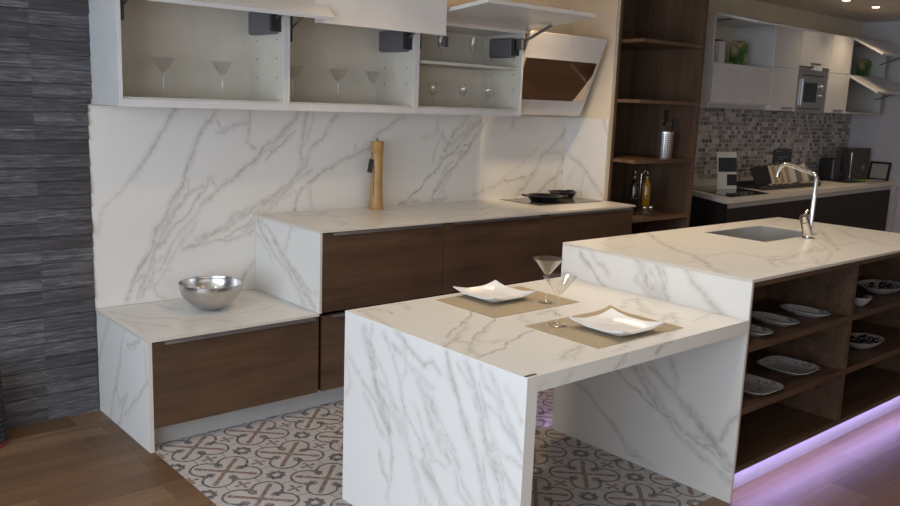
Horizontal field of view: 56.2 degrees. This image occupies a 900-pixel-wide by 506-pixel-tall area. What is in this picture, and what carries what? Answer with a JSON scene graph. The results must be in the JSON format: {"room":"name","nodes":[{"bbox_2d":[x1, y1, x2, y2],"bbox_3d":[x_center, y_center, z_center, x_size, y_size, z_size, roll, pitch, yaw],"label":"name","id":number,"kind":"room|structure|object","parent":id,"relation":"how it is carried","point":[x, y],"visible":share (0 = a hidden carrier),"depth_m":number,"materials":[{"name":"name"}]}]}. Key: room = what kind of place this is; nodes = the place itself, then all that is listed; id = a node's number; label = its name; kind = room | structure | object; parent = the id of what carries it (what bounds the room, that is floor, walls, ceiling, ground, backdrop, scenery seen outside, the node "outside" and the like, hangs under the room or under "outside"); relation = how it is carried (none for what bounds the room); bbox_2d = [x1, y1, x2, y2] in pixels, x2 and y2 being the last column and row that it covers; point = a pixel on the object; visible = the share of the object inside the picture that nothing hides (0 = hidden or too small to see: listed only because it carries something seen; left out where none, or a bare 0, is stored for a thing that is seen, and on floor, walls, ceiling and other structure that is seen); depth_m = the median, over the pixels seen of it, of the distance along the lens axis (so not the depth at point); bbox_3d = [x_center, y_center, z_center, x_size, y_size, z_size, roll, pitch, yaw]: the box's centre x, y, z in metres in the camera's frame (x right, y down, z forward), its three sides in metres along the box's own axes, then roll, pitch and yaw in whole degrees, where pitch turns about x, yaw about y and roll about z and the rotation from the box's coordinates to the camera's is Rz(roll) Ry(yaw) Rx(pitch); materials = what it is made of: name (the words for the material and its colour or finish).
{"room":"kitchen","nodes":[
{"label":"kitchen","id":0,"kind":"room"},
{"bbox_2d":[0,0,99,428],"bbox_3d":[-2.611,-0.349,3.018,2.588,2.469,0.024,-7,13,-40],"label":"wall","id":1,"kind":"structure","parent":0,"point":[48,341],"depth_m":3.75,"materials":[{"name":"stone"}]},
{"bbox_2d":[87,0,862,406],"bbox_3d":[0.274,-0.706,5.614,10.400,2.470,0.210,-7,13,-40],"label":"wall","id":2,"kind":"structure","parent":1,"relation":"attached to","point":[177,194],"depth_m":4.54,"materials":[{"name":"stone"}]},
{"bbox_2d":[88,0,334,109],"bbox_3d":[-1.065,-1.012,3.776,0.848,0.720,0.696,-7,13,-40],"label":"upper cabinet","id":3,"kind":"object","parent":2,"relation":"attached to","point":[124,35],"visible":1,"depth_m":4.00,"materials":[{"name":"white paint"}]},
{"bbox_2d":[287,0,446,113],"bbox_3d":[-0.501,-1.175,4.289,0.792,0.902,0.616,-7,13,-40],"label":"upper cabinet","id":4,"kind":"object","parent":2,"relation":"attached to","point":[374,37],"visible":0.79,"depth_m":4.53,"materials":[{"name":"white paint"}]},
{"bbox_2d":[415,0,595,115],"bbox_3d":[0.193,-1.061,4.735,0.813,0.572,0.892,-7,13,-40],"label":"upper cabinet","id":5,"kind":"object","parent":2,"relation":"attached to","point":[496,63],"visible":0.86,"depth_m":5.05,"materials":[{"name":"white paint"}]},
{"bbox_2d":[438,36,447,46],"bbox_3d":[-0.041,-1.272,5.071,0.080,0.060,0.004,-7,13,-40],"label":"glass","id":6,"kind":"object","parent":5,"relation":"attached to","point":[441,41],"depth_m":5.07,"materials":[{"name":"clear glass"}]},
{"bbox_2d":[419,60,518,70],"bbox_3d":[0.013,-1.099,4.940,0.778,0.016,0.322,-7,13,-40],"label":"shelf","id":7,"kind":"object","parent":5,"relation":"attached to","point":[424,65],"depth_m":5.02,"materials":[{"name":"white wood"}]},
{"bbox_2d":[521,31,606,115],"bbox_3d":[0.621,-1.143,5.435,0.708,0.499,0.387,-7,13,-40],"label":"hood","id":8,"kind":"object","parent":2,"relation":"attached to","point":[559,70],"visible":0.77,"depth_m":5.36,"materials":[{"name":"white paint"}]},
{"bbox_2d":[700,12,815,109],"bbox_3d":[2.300,-1.487,6.621,0.866,0.702,0.697,-7,13,-40],"label":"upper cabinet","id":9,"kind":"object","parent":2,"relation":"attached to","point":[725,85],"visible":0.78,"depth_m":6.67,"materials":[{"name":"white paint"}]},
{"bbox_2d":[713,39,725,62],"bbox_3d":[2.113,-1.585,6.641,0.085,0.191,0.070,-7,13,-40],"label":"carton","id":10,"kind":"object","parent":9,"relation":"in","point":[720,45],"visible":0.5,"depth_m":6.61,"materials":[{"name":"white cardboard"}]},
{"bbox_2d":[700,104,764,109],"bbox_3d":[2.176,-1.184,6.808,0.829,0.030,0.320,-7,13,-40],"label":"range hood","id":11,"kind":"object","parent":9,"relation":"attached to","point":[723,106],"depth_m":6.68,"materials":[{"name":"metal"}]},
{"bbox_2d":[728,40,747,64],"bbox_3d":[2.337,-1.615,6.830,0.155,0.201,0.070,-7,13,-40],"label":"carton","id":12,"kind":"object","parent":9,"relation":"in","point":[738,52],"visible":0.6,"depth_m":6.79,"materials":[{"name":"green cardboard"}]},
{"bbox_2d":[744,26,802,110],"bbox_3d":[2.688,-1.561,7.160,0.428,0.685,0.377,-7,13,-40],"label":"upper cabinet","id":13,"kind":"object","parent":2,"relation":"attached to","point":[787,42],"visible":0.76,"depth_m":7.02,"materials":[{"name":"white paint"}]},
{"bbox_2d":[772,149,791,165],"bbox_3d":[3.127,-0.856,7.941,0.330,0.244,0.014,-7,13,-40],"label":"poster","id":14,"kind":"object","parent":2,"relation":"attached to","point":[780,156],"visible":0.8,"depth_m":7.91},
{"bbox_2d":[799,31,832,68],"bbox_3d":[3.066,-1.793,7.443,0.548,0.300,0.377,-7,13,-40],"label":"upper cabinet","id":15,"kind":"object","parent":2,"relation":"attached to","point":[816,47],"visible":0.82,"depth_m":7.30,"materials":[{"name":"white paint"}]},
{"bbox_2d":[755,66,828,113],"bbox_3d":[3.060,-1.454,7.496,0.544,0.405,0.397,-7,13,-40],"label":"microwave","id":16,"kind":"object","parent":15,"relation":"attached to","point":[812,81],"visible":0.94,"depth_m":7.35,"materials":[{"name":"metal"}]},
{"bbox_2d":[824,34,853,113],"bbox_3d":[3.423,-1.645,7.787,0.408,0.685,0.377,-7,13,-40],"label":"upper cabinet","id":17,"kind":"object","parent":2,"relation":"attached to","point":[842,46],"visible":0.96,"depth_m":7.65,"materials":[{"name":"white paint"}]},
{"bbox_2d":[837,37,899,114],"bbox_3d":[3.964,-1.683,8.077,0.790,0.696,0.637,-7,13,-40],"label":"upper cabinet","id":18,"kind":"object","parent":2,"relation":"attached to","point":[864,96],"visible":0.58,"depth_m":8.34,"materials":[{"name":"white paint"}]},
{"bbox_2d":[856,59,871,76],"bbox_3d":[4.082,-1.816,8.316,0.150,0.186,0.070,-7,13,-40],"label":"carton","id":19,"kind":"object","parent":18,"relation":"in","point":[864,65],"visible":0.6,"depth_m":8.27,"materials":[{"name":"green cardboard"}]},
{"bbox_2d":[155,388,712,505],"bbox_3d":[0.434,0.784,4.505,3.750,0.060,2.535,-7,13,-40],"label":"floor tiles","id":20,"kind":"structure","parent":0,"point":[295,458],"depth_m":3.54,"materials":[{"name":"tile"}]},
{"bbox_2d":[152,317,318,428],"bbox_3d":[-1.141,0.480,4.040,0.808,0.378,0.640,-7,13,-40],"label":"drawer front","id":21,"kind":"object","parent":20,"relation":"on","point":[207,375],"visible":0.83,"depth_m":3.78,"materials":[{"name":"brown wood"}]},
{"bbox_2d":[154,386,343,443],"bbox_3d":[-0.103,0.648,4.693,3.198,0.102,0.016,-7,13,-40],"label":"plinth","id":22,"kind":"object","parent":20,"relation":"on","point":[194,427],"visible":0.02,"depth_m":3.96,"materials":[{"name":"grey metal"}]},
{"bbox_2d":[262,223,443,390],"bbox_3d":[-0.528,0.212,4.520,0.750,0.782,0.640,-7,13,-40],"label":"base cabinet","id":23,"kind":"object","parent":20,"relation":"on","point":[381,266],"visible":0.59,"depth_m":4.18,"materials":[{"name":"brown wood"}]},
{"bbox_2d":[439,215,542,295],"bbox_3d":[0.046,0.146,5.009,0.755,0.782,0.640,-7,13,-40],"label":"drawer front","id":24,"kind":"object","parent":20,"relation":"on","point":[476,253],"visible":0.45,"depth_m":4.72,"materials":[{"name":"brown wood"}]},
{"bbox_2d":[342,277,747,505],"bbox_3d":[0.358,0.601,3.224,1.199,0.747,0.939,-7,13,-40],"label":"dining table","id":25,"kind":"object","parent":20,"relation":"on","point":[440,398],"visible":0.92,"depth_m":2.85,"materials":[{"name":"stone"}]},
{"bbox_2d":[437,286,578,317],"bbox_3d":[0.232,0.191,3.365,0.475,0.002,0.335,-7,13,-40],"label":"placemat","id":26,"kind":"object","parent":25,"relation":"on","point":[529,303],"visible":0.77,"depth_m":3.31,"materials":[{"name":"beige fabric"}]},
{"bbox_2d":[453,280,535,302],"bbox_3d":[0.179,0.162,3.399,0.236,0.040,0.236,-7,13,-40],"label":"square plate","id":27,"kind":"object","parent":26,"relation":"on","point":[494,291],"visible":1,"depth_m":3.43,"materials":[{"name":"ceramic"}]},
{"bbox_2d":[533,257,563,303],"bbox_3d":[0.386,0.108,3.347,0.120,0.178,0.120,-7,13,-40],"label":"martini glass","id":28,"kind":"object","parent":26,"relation":"on","point":[533,257],"visible":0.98,"depth_m":3.34,"materials":[{"name":"clear glass"}]},
{"bbox_2d":[526,305,682,348],"bbox_3d":[0.556,0.258,3.022,0.475,0.016,0.335,-7,13,-40],"label":"placemat","id":29,"kind":"object","parent":25,"relation":"on","point":[574,331],"visible":0.63,"depth_m":2.95,"materials":[{"name":"beige fabric"}]},
{"bbox_2d":[543,276,576,327],"bbox_3d":[0.386,0.171,2.999,0.120,0.178,0.120,-7,13,-40],"label":"martini glass","id":30,"kind":"object","parent":29,"relation":"on","point":[573,280],"visible":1,"depth_m":2.98,"materials":[{"name":"clear glass"}]},
{"bbox_2d":[569,308,663,336],"bbox_3d":[0.588,0.252,2.978,0.236,0.040,0.236,-7,13,-40],"label":"square plate","id":31,"kind":"object","parent":29,"relation":"on","point":[612,322],"visible":1,"depth_m":3.01,"materials":[{"name":"ceramic"}]},
{"bbox_2d":[536,207,632,280],"bbox_3d":[0.660,0.076,5.531,0.854,0.782,0.640,-7,13,-40],"label":"base cabinet","id":32,"kind":"object","parent":20,"relation":"on","point":[558,228],"visible":0.3,"depth_m":5.15,"materials":[{"name":"brown wood"}]},
{"bbox_2d":[255,197,635,313],"bbox_3d":[0.088,-0.061,5.017,2.409,0.402,0.638,-7,13,-40],"label":"countertop","id":33,"kind":"structure","parent":32,"relation":"on","point":[288,244],"depth_m":4.37,"materials":[{"name":"stone"}]},
{"bbox_2d":[367,138,383,209],"bbox_3d":[-0.433,-0.449,4.780,0.125,0.405,0.084,-7,13,-40],"label":"pepper mill","id":34,"kind":"object","parent":33,"relation":"on","point":[375,165],"visible":1,"depth_m":4.77,"materials":[{"name":"brown wood"}]},
{"bbox_2d":[500,197,599,205],"bbox_3d":[0.674,-0.350,5.598,0.605,0.004,0.355,-7,13,-40],"label":"cooktop","id":35,"kind":"object","parent":33,"relation":"in","point":[526,200],"visible":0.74,"depth_m":5.53,"materials":[{"name":"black glass"}]},
{"bbox_2d":[521,193,567,202],"bbox_3d":[0.612,-0.356,5.473,0.243,0.046,0.243,11,13,40],"label":"pan","id":36,"kind":"object","parent":35,"relation":"on","point":[534,197],"visible":1,"depth_m":5.42,"materials":[{"name":"black metal"}]},
{"bbox_2d":[548,190,576,197],"bbox_3d":[0.770,-0.403,5.776,0.226,0.044,0.202,-1,11,-15],"label":"pan","id":37,"kind":"object","parent":35,"relation":"on","point":[570,193],"visible":0.84,"depth_m":5.75,"materials":[{"name":"black metal"}]},
{"bbox_2d":[607,0,708,233],"bbox_3d":[1.278,-0.729,5.955,0.701,2.468,0.598,-7,13,-40],"label":"bookcase","id":38,"kind":"object","parent":20,"relation":"on","point":[660,57],"visible":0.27,"depth_m":6.06,"materials":[{"name":"brown wood"}]},
{"bbox_2d":[628,165,650,215],"bbox_3d":[1.315,-0.434,5.822,0.158,0.346,0.114,-7,13,-40],"label":"stand","id":39,"kind":"object","parent":38,"relation":"on","point":[646,188],"visible":0.91,"depth_m":5.81,"materials":[{"name":"silver metal"}]},
{"bbox_2d":[629,171,638,214],"bbox_3d":[1.269,-0.415,5.813,0.056,0.296,0.056,-7,13,-40],"label":"bottle","id":40,"kind":"object","parent":39,"relation":"on","point":[634,186],"depth_m":5.79,"materials":[{"name":"black glass"}]},
{"bbox_2d":[641,172,650,214],"bbox_3d":[1.359,-0.416,5.838,0.056,0.296,0.056,-7,13,-40],"label":"bottle","id":41,"kind":"object","parent":39,"relation":"on","point":[646,188],"depth_m":5.82,"materials":[{"name":"yellow glass"}]},
{"bbox_2d":[656,131,673,157],"bbox_3d":[1.517,-0.764,5.943,0.112,0.184,0.112,-7,13,-40],"label":"utensil holder","id":42,"kind":"object","parent":38,"relation":"on","point":[665,139],"visible":1,"depth_m":5.90,"materials":[{"name":"metal"}]},
{"bbox_2d":[662,116,666,131],"bbox_3d":[1.495,-0.818,5.912,0.054,0.289,0.019,-7,13,-40],"label":"utensil","id":43,"kind":"object","parent":42,"relation":"in","point":[664,119],"visible":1,"depth_m":5.88,"materials":[{"name":"black plastic"}]},
{"bbox_2d":[664,110,668,131],"bbox_3d":[1.523,-0.845,5.953,0.050,0.329,0.023,-7,13,-40],"label":"utensil","id":44,"kind":"object","parent":42,"relation":"in","point":[666,112],"visible":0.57,"depth_m":5.94,"materials":[{"name":"black plastic"}]},
{"bbox_2d":[670,119,674,131],"bbox_3d":[1.559,-0.811,5.945,0.057,0.270,0.021,-4,12,-29],"label":"utensil","id":45,"kind":"object","parent":42,"relation":"in","point":[672,123],"visible":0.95,"depth_m":5.92,"materials":[{"name":"black plastic"}]},
{"bbox_2d":[552,217,899,502],"bbox_3d":[1.553,0.386,4.232,1.954,0.903,0.953,-7,13,-40],"label":"countertop","id":46,"kind":"structure","parent":20,"relation":"on","point":[676,416],"depth_m":3.58,"materials":[{"name":"stone"}]},
{"bbox_2d":[707,226,815,241],"bbox_3d":[1.642,-0.011,4.445,0.573,0.185,0.343,-7,13,-40],"label":"sink","id":47,"kind":"object","parent":46,"relation":"in","point":[757,233],"visible":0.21,"depth_m":4.66,"materials":[{"name":"metal"}]},
{"bbox_2d":[775,162,818,238],"bbox_3d":[1.798,-0.277,4.360,0.108,0.372,0.279,0,10,-13],"label":"tap","id":48,"kind":"object","parent":46,"relation":"on","point":[806,221],"visible":1,"depth_m":4.28,"materials":[{"name":"silver metal"}]},
{"bbox_2d":[733,396,899,488],"bbox_3d":[1.542,0.772,4.305,1.934,0.116,0.831,-7,13,-40],"label":"plinth","id":49,"kind":"object","parent":20,"relation":"on","point":[765,466],"visible":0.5,"depth_m":3.87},
{"bbox_2d":[735,252,899,473],"bbox_3d":[1.564,0.335,4.220,1.934,0.772,0.930,-7,13,-40],"label":"shelf unit","id":50,"kind":"object","parent":20,"relation":"on","point":[849,382],"visible":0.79,"depth_m":3.89,"materials":[{"name":"brown wood"}]},
{"bbox_2d":[750,324,773,336],"bbox_3d":[1.205,0.312,3.434,0.125,0.022,0.215,-7,13,-40],"label":"platter","id":51,"kind":"object","parent":50,"relation":"on","point":[755,331],"visible":0.38,"depth_m":3.42,"materials":[{"name":"ceramic"}]},
{"bbox_2d":[744,373,783,395],"bbox_3d":[1.252,0.555,3.527,0.225,0.024,0.235,-7,13,-40],"label":"platter","id":52,"kind":"object","parent":50,"relation":"on","point":[754,385],"visible":0.63,"depth_m":3.54,"materials":[{"name":"ceramic"}]},
{"bbox_2d":[752,311,799,326],"bbox_3d":[1.385,0.287,3.614,0.125,0.022,0.215,-7,13,-40],"label":"platter","id":53,"kind":"object","parent":50,"relation":"on","point":[764,317],"visible":0.94,"depth_m":3.62,"materials":[{"name":"ceramic"}]},
{"bbox_2d":[757,356,819,375],"bbox_3d":[1.525,0.515,3.805,0.225,0.024,0.235,-7,13,-40],"label":"platter","id":54,"kind":"object","parent":50,"relation":"on","point":[780,364],"visible":1,"depth_m":3.83,"materials":[{"name":"ceramic"}]},
{"bbox_2d":[780,304,830,317],"bbox_3d":[1.593,0.264,3.784,0.125,0.022,0.215,-7,13,-40],"label":"platter","id":55,"kind":"object","parent":50,"relation":"on","point":[800,310],"visible":1,"depth_m":3.79,"materials":[{"name":"ceramic"}]},
{"bbox_2d":[854,292,872,305],"bbox_3d":[1.944,0.220,4.001,0.124,0.059,0.110,-7,13,-40],"label":"serving bowl","id":56,"kind":"object","parent":50,"relation":"on","point":[861,299],"visible":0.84,"depth_m":3.97,"materials":[{"name":"ceramic"}]},
{"bbox_2d":[849,333,884,348],"bbox_3d":[2.061,0.443,4.219,0.270,0.060,0.180,-5,12,-35],"label":"serving bowl","id":57,"kind":"object","parent":50,"relation":"on","point":[857,340],"visible":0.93,"depth_m":4.19,"materials":[{"name":"ceramic"}]},
{"bbox_2d":[857,279,899,294],"bbox_3d":[2.201,0.175,4.305,0.310,0.058,0.210,-7,13,-40],"label":"serving bowl","id":58,"kind":"object","parent":50,"relation":"on","point":[875,286],"visible":1,"depth_m":4.30,"materials":[{"name":"ceramic"}]},
{"bbox_2d":[0,407,899,505],"bbox_3d":[2.658,1.140,2.985,10.300,0.060,7.800,-7,13,-40],"label":"floor","id":59,"kind":"structure","parent":0,"point":[85,459],"depth_m":3.50,"materials":[{"name":"brown wood"}]},
{"bbox_2d":[0,370,7,448],"bbox_3d":[-1.988,0.661,3.580,0.180,0.330,0.180,-7,13,-40],"label":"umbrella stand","id":60,"kind":"object","parent":59,"relation":"on","point":[3,427],"visible":1,"depth_m":3.59,"materials":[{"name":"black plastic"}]},
{"bbox_2d":[96,289,318,452],"bbox_3d":[-1.158,0.523,4.050,0.832,0.497,0.638,-7,13,-40],"label":"countertop","id":61,"kind":"structure","parent":59,"relation":"on","point":[126,334],"depth_m":3.83,"materials":[{"name":"stone"}]},
{"bbox_2d":[178,276,242,309],"bbox_3d":[-1.148,0.203,4.050,0.301,0.131,0.301,-7,13,-40],"label":"mixing bowl","id":62,"kind":"object","parent":61,"relation":"on","point":[202,292],"visible":1,"depth_m":3.97,"materials":[{"name":"metal"}]},
{"bbox_2d":[689,186,890,230],"bbox_3d":[3.043,-0.172,7.551,3.290,0.782,0.696,-7,13,-40],"label":"base cabinet","id":63,"kind":"object","parent":59,"relation":"on","point":[867,208],"visible":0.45,"depth_m":7.26,"materials":[{"name":"laminate"}]},
{"bbox_2d":[692,173,894,203],"bbox_3d":[2.975,-0.593,7.400,3.685,0.093,0.701,-7,13,-40],"label":"countertop","id":64,"kind":"structure","parent":63,"relation":"on","point":[826,186],"depth_m":7.10,"materials":[{"name":"beige stone"}]},
{"bbox_2d":[693,186,768,196],"bbox_3d":[2.229,-0.493,6.721,0.840,0.004,0.535,-7,13,-40],"label":"cooktop","id":65,"kind":"object","parent":64,"relation":"in","point":[737,192],"visible":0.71,"depth_m":6.65,"materials":[{"name":"black glass"}]},
{"bbox_2d":[717,152,736,188],"bbox_3d":[2.247,-0.669,6.843,0.190,0.298,0.048,-2,11,-21],"label":"stand","id":66,"kind":"object","parent":65,"relation":"on","point":[726,161],"visible":1,"depth_m":6.84,"materials":[{"name":"white plastic"}]},
{"bbox_2d":[718,157,736,171],"bbox_3d":[2.252,-0.716,6.840,0.180,0.114,0.017,-2,11,-21],"label":"picture","id":67,"kind":"object","parent":66,"relation":"attached to","point":[725,164],"depth_m":6.84},
{"bbox_2d":[727,174,736,184],"bbox_3d":[2.293,-0.595,6.860,0.095,0.089,0.014,-2,11,-21],"label":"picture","id":68,"kind":"object","parent":66,"relation":"attached to","point":[731,178],"depth_m":6.86,"materials":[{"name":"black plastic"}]},
{"bbox_2d":[736,169,820,189],"bbox_3d":[2.837,-0.646,7.292,1.044,0.149,0.270,-7,13,-40],"label":"rack","id":69,"kind":"object","parent":64,"relation":"on","point":[750,184],"visible":0.5,"depth_m":7.16,"materials":[{"name":"black plastic"}]},
{"bbox_2d":[751,165,764,186],"bbox_3d":[2.583,-0.648,7.066,0.135,0.182,0.040,-1,11,-17],"label":"board","id":70,"kind":"object","parent":69,"relation":"in","point":[757,173],"visible":1,"depth_m":7.06,"materials":[{"name":"black plastic"}]},
{"bbox_2d":[761,165,771,185],"bbox_3d":[2.664,-0.657,7.136,0.135,0.182,0.040,-1,11,-17],"label":"board","id":71,"kind":"object","parent":69,"relation":"in","point":[765,170],"visible":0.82,"depth_m":7.13,"materials":[{"name":"black plastic"}]},
{"bbox_2d":[768,164,778,185],"bbox_3d":[2.746,-0.667,7.205,0.135,0.182,0.041,-1,11,-15],"label":"board","id":72,"kind":"object","parent":69,"relation":"in","point":[772,171],"visible":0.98,"depth_m":7.20,"materials":[{"name":"beige wood"}]},
{"bbox_2d":[736,180,820,189],"bbox_3d":[2.833,-0.597,7.299,1.040,0.050,0.270,-7,13,-40],"label":"tray","id":73,"kind":"object","parent":69,"relation":"on","point":[750,184],"depth_m":7.16,"materials":[{"name":"black plastic"}]},
{"bbox_2d":[774,164,784,184],"bbox_3d":[2.828,-0.676,7.275,0.135,0.182,0.041,-1,11,-15],"label":"board","id":74,"kind":"object","parent":69,"relation":"in","point":[781,178],"visible":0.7,"depth_m":7.27,"materials":[{"name":"brown wood"}]},
{"bbox_2d":[781,166,790,184],"bbox_3d":[2.910,-0.686,7.345,0.135,0.182,0.041,-1,11,-15],"label":"board","id":75,"kind":"object","parent":69,"relation":"in","point":[785,171],"visible":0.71,"depth_m":7.34,"materials":[{"name":"beige wood"}]},
{"bbox_2d":[788,167,796,183],"bbox_3d":[2.992,-0.695,7.415,0.135,0.182,0.040,-1,11,-17],"label":"board","id":76,"kind":"object","parent":69,"relation":"in","point":[791,170],"visible":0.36,"depth_m":7.41,"materials":[{"name":"beige wood"}]},
{"bbox_2d":[794,163,802,183],"bbox_3d":[3.074,-0.704,7.484,0.135,0.182,0.040,-1,11,-17],"label":"board","id":77,"kind":"object","parent":69,"relation":"in","point":[798,174],"visible":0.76,"depth_m":7.48,"materials":[{"name":"grey wood"}]},
{"bbox_2d":[799,163,808,183],"bbox_3d":[3.156,-0.714,7.554,0.135,0.182,0.040,-1,11,-17],"label":"board","id":78,"kind":"object","parent":69,"relation":"in","point":[804,175],"visible":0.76,"depth_m":7.55,"materials":[{"name":"beige wood"}]},
{"bbox_2d":[818,157,845,180],"bbox_3d":[3.768,-0.826,8.291,0.278,0.220,0.180,-7,13,-40],"label":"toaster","id":79,"kind":"object","parent":64,"relation":"on","point":[829,168],"visible":0.93,"depth_m":8.21,"materials":[{"name":"black plastic"}]},
{"bbox_2d":[834,180,864,182],"bbox_3d":[3.878,-0.694,8.180,0.340,0.008,0.150,-7,13,-40],"label":"tray","id":80,"kind":"object","parent":64,"relation":"on","point":[842,181],"visible":1,"depth_m":8.13,"materials":[{"name":"black plastic"}]},
{"bbox_2d":[840,148,870,179],"bbox_3d":[4.099,-0.903,8.520,0.340,0.315,0.089,-2,11,-23],"label":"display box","id":81,"kind":"object","parent":64,"relation":"on","point":[854,164],"visible":0.99,"depth_m":8.49,"materials":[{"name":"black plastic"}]},
{"bbox_2d":[867,161,891,180],"bbox_3d":[4.348,-0.830,8.535,0.055,0.185,0.200,-7,13,-40],"label":"picture frame","id":82,"kind":"object","parent":64,"relation":"on","point":[877,170],"visible":0.93,"depth_m":8.53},
{"bbox_2d":[870,163,888,178],"bbox_3d":[4.347,-0.830,8.534,0.033,0.144,0.163,-7,13,-40],"label":"picture","id":83,"kind":"object","parent":82,"relation":"attached to","point":[877,170],"depth_m":8.53},
{"bbox_2d":[885,185,898,231],"bbox_3d":[4.438,-0.251,8.520,0.072,0.858,0.053,-7,13,-40],"label":"end panel","id":84,"kind":"object","parent":59,"relation":"on","point":[894,189],"visible":0.64,"depth_m":8.46,"materials":[{"name":"grey paint"}]},
{"bbox_2d":[562,0,620,200],"bbox_3d":[0.942,-0.716,5.809,0.042,2.470,0.385,-7,13,-40],"label":"wall","id":85,"kind":"structure","parent":0,"point":[599,103],"depth_m":5.71,"materials":[{"name":"beige paint"}]},
{"bbox_2d":[754,0,899,22],"bbox_3d":[2.758,-1.380,2.605,10.400,0.100,7.900,-7,13,-40],"label":"ceiling","id":86,"kind":"structure","parent":0,"point":[855,10],"depth_m":7.50,"materials":[{"name":"paint"}]},
{"bbox_2d":[848,21,899,232],"bbox_3d":[6.692,-0.539,6.026,0.160,2.470,7.600,-7,13,-40],"label":"wall","id":87,"kind":"structure","parent":0,"point":[880,133],"depth_m":8.49,"materials":[{"name":"grey paint"}]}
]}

